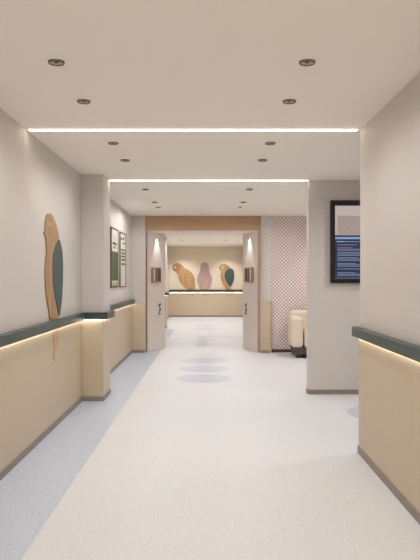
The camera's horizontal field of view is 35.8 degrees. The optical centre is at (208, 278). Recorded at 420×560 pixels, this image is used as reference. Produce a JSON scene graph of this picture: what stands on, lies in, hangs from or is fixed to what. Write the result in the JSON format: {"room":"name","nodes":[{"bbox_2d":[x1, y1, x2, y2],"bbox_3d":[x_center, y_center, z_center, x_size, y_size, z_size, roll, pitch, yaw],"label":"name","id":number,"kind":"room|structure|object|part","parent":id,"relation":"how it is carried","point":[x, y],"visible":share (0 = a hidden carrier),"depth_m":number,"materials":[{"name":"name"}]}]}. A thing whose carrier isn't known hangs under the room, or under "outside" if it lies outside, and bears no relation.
{"room":"hospital interior","nodes":[
{"label":"hospital interior","id":0,"kind":"room"},
{"bbox_2d":[0,108,168,471],"bbox_3d":[-1.510,0.100,10.050,0.120,2.600,28.100,0,0,0],"label":"wall","id":1,"kind":"structure","parent":0,"point":[36,390],"depth_m":5.52,"materials":[{"name":"paint"}]},
{"bbox_2d":[43,214,62,361],"bbox_3d":[-1.453,0.089,6.104,0.018,1.378,0.711,0,0,0],"label":"relief","id":2,"kind":"object","parent":1,"relation":"attached to","point":[53,268],"visible":1,"depth_m":6.08,"materials":[{"name":"brown wood"}]},
{"bbox_2d":[0,310,114,347],"bbox_3d":[-1.300,0.425,1.985,0.300,0.087,11.970,0,0,0],"label":"handrail","id":3,"kind":"object","parent":1,"relation":"attached to","point":[11,337],"visible":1,"depth_m":5.67,"materials":[{"name":"green plastic"}]},
{"bbox_2d":[0,316,168,480],"bbox_3d":[-1.446,1.372,9.990,0.008,0.054,27.980,0,0,0],"label":"baseboard","id":4,"kind":"structure","parent":1,"relation":"attached to","point":[8,468],"depth_m":5.65,"materials":[{"name":"brown"}]},
{"bbox_3d":[-1.456,0.920,9.990,0.012,0.960,27.980,0,0,0],"label":"panel","id":5,"kind":"part","parent":1,"relation":"part of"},
{"bbox_2d":[110,227,117,287],"bbox_3d":[-1.451,-0.323,10.030,0.022,0.915,0.740,0,0,0],"label":"poster","id":6,"kind":"object","parent":1,"relation":"attached to","point":[113,232],"visible":1,"depth_m":9.92,"materials":[{"name":"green paper"}]},
{"bbox_3d":[-1.450,-0.199,10.030,0.002,0.448,0.681,0,0,0],"label":"printed panel","id":7,"kind":"part","parent":6,"relation":"part of","materials":[{"name":"green paper"}]},
{"bbox_2d":[119,231,125,286],"bbox_3d":[-1.451,-0.323,11.010,0.022,0.915,0.740,0,0,0],"label":"poster","id":8,"kind":"object","parent":1,"relation":"attached to","point":[122,237],"visible":1,"depth_m":10.96,"materials":[{"name":"beige paper"}]},
{"bbox_2d":[110,299,134,309],"bbox_3d":[-1.423,0.425,10.148,0.055,0.087,4.325,0,0,0],"label":"handrail","id":9,"kind":"object","parent":1,"relation":"attached to","point":[132,301],"visible":0.56,"depth_m":10.54,"materials":[{"name":"green"}]},
{"bbox_2d":[131,216,146,352],"bbox_3d":[-1.333,0.100,12.811,0.259,2.600,0.978,0,0,0],"label":"wall column","id":10,"kind":"structure","parent":1,"relation":"attached to","point":[137,222],"depth_m":12.34,"materials":[{"name":"paint"}]},
{"bbox_3d":[-1.333,0.924,12.335,0.259,0.948,0.010,0,0,0],"label":"panel","id":11,"kind":"part","parent":10,"relation":"part of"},
{"bbox_3d":[-1.327,1.373,12.326,0.247,0.050,0.008,0,0,0],"label":"baseboard","id":12,"kind":"part","parent":10,"relation":"part of","materials":[{"name":"brown"}]},
{"bbox_2d":[81,174,110,400],"bbox_3d":[-1.329,0.100,7.711,0.265,2.600,0.538,0,0,0],"label":"wall column","id":13,"kind":"structure","parent":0,"point":[95,188],"depth_m":7.45,"materials":[{"name":"paint"}]},
{"bbox_3d":[-1.327,0.919,7.715,0.245,0.958,0.530,0,0,0],"label":"panel","id":14,"kind":"part","parent":13,"relation":"part of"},
{"bbox_3d":[-1.323,1.372,7.709,0.253,0.053,0.534,0,0,0],"label":"baseboard","id":15,"kind":"part","parent":13,"relation":"part of","materials":[{"name":"brown"}]},
{"bbox_2d":[147,231,164,351],"bbox_3d":[-1.032,0.243,12.820,0.295,2.309,0.840,0,0,0],"label":"door","id":16,"kind":"structure","parent":0,"point":[155,241],"depth_m":12.73,"materials":[{"name":"beige paint"}]},
{"bbox_2d":[151,267,160,281],"bbox_3d":[-1.034,-0.080,12.693,0.080,0.290,0.326,0,0,23],"label":"wall box","id":17,"kind":"object","parent":16,"relation":"attached to","point":[155,271],"visible":1,"depth_m":12.62,"materials":[{"name":"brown metal"}]},
{"bbox_2d":[158,303,160,314],"bbox_3d":[-0.981,0.595,12.871,0.040,0.240,0.110,0,0,23],"label":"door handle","id":18,"kind":"object","parent":16,"relation":"attached to","point":[159,304],"visible":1,"depth_m":12.85,"materials":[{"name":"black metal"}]},
{"bbox_2d":[165,236,166,328],"bbox_3d":[-1.329,0.100,18.596,0.265,2.600,0.608,0,0,0],"label":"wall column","id":19,"kind":"structure","parent":0,"point":[165,236],"depth_m":18.30,"materials":[{"name":"paint"}]},
{"bbox_3d":[-1.327,0.919,18.600,0.245,0.958,0.600,0,0,0],"label":"panel","id":20,"kind":"part","parent":19,"relation":"part of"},
{"bbox_2d":[145,216,260,352],"bbox_3d":[-0.110,0.099,12.762,2.191,2.598,0.975,0,0,0],"label":"door frame","id":21,"kind":"structure","parent":0,"point":[158,224],"depth_m":12.36,"materials":[{"name":"brown wood"}]},
{"bbox_2d":[169,246,242,289],"bbox_3d":[1.450,0.100,24.045,8.100,2.600,0.110,0,0,0],"label":"wall","id":22,"kind":"structure","parent":0,"point":[191,258],"depth_m":23.99,"materials":[{"name":"beige paint"}]},
{"bbox_2d":[173,263,194,295],"bbox_3d":[-0.905,0.019,23.974,0.824,1.216,0.032,0,0,0],"label":"relief","id":23,"kind":"object","parent":22,"relation":"attached to","point":[185,276],"visible":1,"depth_m":23.97,"materials":[{"name":"brown wood"}]},
{"bbox_2d":[197,262,211,295],"bbox_3d":[-0.144,0.004,23.975,0.551,1.247,0.030,0,0,0],"label":"relief","id":24,"kind":"object","parent":22,"relation":"attached to","point":[204,278],"visible":1,"depth_m":23.97,"materials":[{"name":"pink wood"}]},
{"bbox_2d":[169,315,242,316],"bbox_3d":[-0.090,1.369,23.962,2.700,0.058,0.015,0,0,0],"label":"baseboard","id":25,"kind":"structure","parent":22,"relation":"attached to","point":[169,315],"depth_m":23.96,"materials":[{"name":"brown"}]},
{"bbox_2d":[219,264,233,295],"bbox_3d":[0.667,0.035,23.974,0.558,1.184,0.032,0,0,0],"label":"relief","id":26,"kind":"object","parent":22,"relation":"attached to","point":[227,274],"visible":1,"depth_m":23.97,"materials":[{"name":"brown wood"}]},
{"bbox_2d":[169,292,242,314],"bbox_3d":[-0.095,0.920,23.980,2.710,0.960,0.020,0,0,0],"label":"wall panel","id":27,"kind":"object","parent":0,"point":[179,303],"visible":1,"depth_m":23.97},
{"bbox_2d":[169,290,242,292],"bbox_3d":[-0.092,0.446,23.941,2.695,0.107,0.055,0,0,0],"label":"handrail","id":28,"kind":"object","parent":27,"relation":"attached to","point":[170,291],"visible":1,"depth_m":23.91,"materials":[{"name":"green plastic"}]},
{"bbox_3d":[-0.092,0.442,23.941,2.695,0.100,0.055,0,0,0],"label":"rail","id":29,"kind":"part","parent":28,"relation":"part of","materials":[{"name":"plastic"}]},
{"bbox_2d":[0,0,419,245],"bbox_3d":[1.500,-1.250,10.050,8.200,0.100,28.300,0,0,0],"label":"ceiling","id":30,"kind":"structure","parent":0,"point":[138,63],"depth_m":4.03,"materials":[{"name":"white paint"}]},
{"bbox_2d":[48,59,64,65],"bbox_3d":[-0.840,-1.194,3.590,0.092,0.012,0.092,0,0,0],"label":"recessed light","id":31,"kind":"object","parent":30,"relation":"in","point":[54,62],"visible":1,"depth_m":3.59,"materials":[{"name":"brown"}]},
{"bbox_2d":[77,99,90,103],"bbox_3d":[-0.840,-1.194,4.380,0.092,0.012,0.092,0,0,0],"label":"recessed light","id":32,"kind":"object","parent":30,"relation":"in","point":[80,101],"visible":1,"depth_m":4.38,"materials":[{"name":"beige"}]},
{"bbox_2d":[27,128,358,130],"bbox_3d":[-0.122,-1.194,5.200,2.645,0.012,0.052,0,0,0],"label":"recessed light","id":33,"kind":"object","parent":30,"relation":"in","point":[29,129],"visible":1,"depth_m":5.18,"materials":[{"name":"beige paint"}]},
{"bbox_2d":[28,129,357,130],"bbox_3d":[-0.122,-1.191,5.200,2.625,0.006,0.044,0,0,0],"label":"diffuser","id":34,"kind":"object","parent":33,"relation":"attached to","point":[28,129],"depth_m":5.18,"materials":[{"name":"white plastic"}]},
{"bbox_2d":[109,180,308,180],"bbox_3d":[0.005,-1.194,7.870,2.420,0.012,0.052,0,0,0],"label":"recessed light","id":35,"kind":"object","parent":30,"relation":"in","point":[109,180],"visible":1,"depth_m":7.85,"materials":[{"name":"beige paint"}]},
{"bbox_2d":[283,99,295,103],"bbox_3d":[0.545,-1.194,4.380,0.092,0.012,0.092,0,0,0],"label":"recessed light","id":36,"kind":"object","parent":30,"relation":"in","point":[287,101],"visible":1,"depth_m":4.37,"materials":[{"name":"beige"}]},
{"bbox_2d":[299,59,315,65],"bbox_3d":[0.545,-1.194,3.590,0.092,0.012,0.092,0,0,0],"label":"recessed light","id":37,"kind":"object","parent":30,"relation":"in","point":[305,62],"visible":1,"depth_m":3.58,"materials":[{"name":"beige"}]},
{"bbox_2d":[21,317,419,559],"bbox_3d":[1.500,1.450,10.050,8.200,0.100,28.300,0,0,0],"label":"floor","id":38,"kind":"structure","parent":0,"point":[250,465],"depth_m":4.58,"materials":[{"name":"beige stone"}]},
{"bbox_2d":[0,329,174,559],"bbox_3d":[-1.195,1.399,7.100,0.520,0.002,22.200,0,0,0],"label":"floor border","id":39,"kind":"object","parent":38,"relation":"on","point":[32,490],"depth_m":4.93,"materials":[{"name":"blue stone"}]},
{"bbox_2d":[197,336,206,346],"bbox_3d":[-0.141,1.399,14.750,0.213,0.001,2.600,0,0,0],"label":"rectangle","id":40,"kind":"object","parent":38,"relation":"on","point":[202,340],"visible":1,"depth_m":14.55,"materials":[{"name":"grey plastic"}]},
{"bbox_2d":[177,374,229,382],"bbox_3d":[-0.070,1.399,9.170,0.760,0.001,0.760,0,0,0],"label":"circle","id":41,"kind":"object","parent":38,"relation":"on","point":[202,378],"visible":1,"depth_m":9.14,"materials":[{"name":"blue plastic"}]},
{"bbox_2d":[180,365,227,371],"bbox_3d":[-0.070,1.399,10.150,0.760,0.001,0.760,0,0,0],"label":"circle","id":42,"kind":"object","parent":38,"relation":"on","point":[199,368],"visible":1,"depth_m":10.16,"materials":[{"name":"blue plastic"}]},
{"bbox_2d":[182,358,225,363],"bbox_3d":[-0.070,1.399,11.130,0.760,0.001,0.760,0,0,0],"label":"circle","id":43,"kind":"object","parent":38,"relation":"on","point":[193,360],"visible":1,"depth_m":11.16,"materials":[{"name":"blue plastic"}]},
{"bbox_2d":[194,325,218,326],"bbox_3d":[-0.050,1.399,19.500,0.760,0.001,0.760,0,0,0],"label":"circle","id":44,"kind":"object","parent":38,"relation":"on","point":[194,325],"visible":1,"depth_m":19.55,"materials":[{"name":"grey plastic"}]},
{"bbox_2d":[194,328,219,329],"bbox_3d":[-0.050,1.399,18.300,0.760,0.001,0.760,0,0,0],"label":"circle","id":45,"kind":"object","parent":38,"relation":"on","point":[194,328],"visible":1,"depth_m":18.37,"materials":[{"name":"grey plastic"}]},
{"bbox_2d":[207,336,240,336],"bbox_3d":[0.373,1.399,15.850,0.814,0.001,0.200,0,0,0],"label":"floor line","id":46,"kind":"structure","parent":38,"relation":"on","point":[207,336],"depth_m":15.81,"materials":[{"name":"grey plastic"}]},
{"bbox_2d":[288,310,306,357],"bbox_3d":[1.885,0.990,11.810,0.840,0.820,0.780,0,0,0],"label":"armchair","id":47,"kind":"object","parent":38,"relation":"on","point":[297,320],"visible":0.48,"depth_m":11.47,"materials":[{"name":"beige fabric"}]},
{"bbox_3d":[1.567,0.940,11.750,0.205,0.540,0.660,0,0,0],"label":"arm","id":48,"kind":"part","parent":47,"relation":"part of","materials":[{"name":"beige fabric"}]},
{"bbox_3d":[1.885,0.890,12.100,0.740,0.620,0.200,0,0,0],"label":"backrest","id":49,"kind":"part","parent":47,"relation":"part of","materials":[{"name":"beige fabric"}]},
{"bbox_3d":[1.885,1.055,11.730,0.390,0.310,0.580,0,0,0],"label":"seat","id":50,"kind":"part","parent":47,"relation":"part of","materials":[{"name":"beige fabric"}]},
{"bbox_2d":[306,388,358,393],"bbox_3d":[2.204,1.373,7.971,1.993,0.055,0.158,0,0,0],"label":"baseboard","id":51,"kind":"structure","parent":38,"relation":"on","point":[307,390],"depth_m":7.89,"materials":[{"name":"brown"}]},
{"bbox_2d":[307,180,359,389],"bbox_3d":[2.208,0.100,7.975,1.985,2.600,0.150,0,0,0],"label":"wall","id":52,"kind":"structure","parent":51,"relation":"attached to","point":[333,309],"depth_m":7.90,"materials":[{"name":"paint"}]},
{"bbox_2d":[330,200,359,282],"bbox_3d":[1.805,-0.451,7.875,0.660,1.002,0.050,0,0,0],"label":"wall display","id":53,"kind":"object","parent":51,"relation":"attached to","point":[344,214],"visible":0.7,"depth_m":7.86,"materials":[{"name":"black"}]},
{"bbox_2d":[335,206,359,234],"bbox_3d":[1.805,-0.708,7.866,0.550,0.356,0.002,0,0,0],"label":"picture","id":54,"kind":"object","parent":53,"relation":"on","point":[347,218],"depth_m":7.86},
{"bbox_2d":[347,406,358,418],"bbox_3d":[1.970,1.399,6.750,1.040,0.001,1.040,0,0,0],"label":"circle","id":55,"kind":"object","parent":38,"relation":"on","point":[354,411],"visible":0.23,"depth_m":6.86,"materials":[{"name":"blue plastic"}]},
{"bbox_2d":[243,231,258,351],"bbox_3d":[0.831,0.243,12.820,0.262,2.309,0.840,0,0,0],"label":"door","id":56,"kind":"structure","parent":0,"point":[250,240],"depth_m":12.71,"materials":[{"name":"beige paint"}]},
{"bbox_2d":[245,303,247,314],"bbox_3d":[0.762,0.595,12.929,0.040,0.240,0.110,0,0,-21],"label":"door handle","id":57,"kind":"object","parent":56,"relation":"attached to","point":[246,304],"visible":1,"depth_m":12.90,"materials":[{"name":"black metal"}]},
{"bbox_2d":[244,267,253,281],"bbox_3d":[0.808,-0.080,12.749,0.080,0.290,0.326,0,0,-21],"label":"wall box","id":58,"kind":"object","parent":56,"relation":"attached to","point":[248,272],"visible":1,"depth_m":12.68,"materials":[{"name":"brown metal"}]},
{"bbox_2d":[271,216,306,348],"bbox_3d":[3.348,0.100,12.460,4.304,2.600,0.120,0,0,0],"label":"wall","id":59,"kind":"structure","parent":0,"point":[288,233],"depth_m":12.40,"materials":[{"name":"tile"}]},
{"bbox_2d":[260,216,270,300],"bbox_3d":[1.093,0.100,12.450,0.206,2.600,0.140,0,0,0],"label":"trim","id":60,"kind":"structure","parent":59,"relation":"attached to","point":[265,221],"depth_m":12.38,"materials":[{"name":"paint"}]},
{"bbox_2d":[261,301,271,352],"bbox_3d":[1.093,0.905,12.348,0.215,0.990,0.095,0,0,0],"label":"wall panel","id":61,"kind":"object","parent":59,"relation":"attached to","point":[266,306],"depth_m":12.30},
{"bbox_2d":[272,349,290,351],"bbox_3d":[3.348,1.370,12.395,4.304,0.060,0.010,0,0,0],"label":"baseboard","id":62,"kind":"structure","parent":59,"relation":"attached to","point":[273,350],"depth_m":12.39,"materials":[{"name":"brown wood"}]},
{"bbox_2d":[359,72,419,513],"bbox_3d":[1.284,0.100,0.620,0.148,2.600,9.240,0,0,0],"label":"wall","id":63,"kind":"structure","parent":0,"point":[389,382],"depth_m":4.27,"materials":[{"name":"paint"}]},
{"bbox_2d":[352,326,419,362],"bbox_3d":[1.185,0.425,0.635,0.050,0.087,9.270,0,0,0],"label":"handrail","id":64,"kind":"object","parent":63,"relation":"attached to","point":[406,349],"visible":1,"depth_m":4.19,"materials":[{"name":"green plastic"}]},
{"bbox_2d":[357,446,419,524],"bbox_3d":[1.280,1.373,0.624,0.156,0.055,9.248,0,0,0],"label":"baseboard","id":65,"kind":"structure","parent":63,"relation":"attached to","point":[415,514],"depth_m":4.27,"materials":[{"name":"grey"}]},
{"bbox_3d":[1.284,0.920,0.620,0.148,0.960,9.240,0,0,0],"label":"panel","id":66,"kind":"part","parent":63,"relation":"part of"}
]}

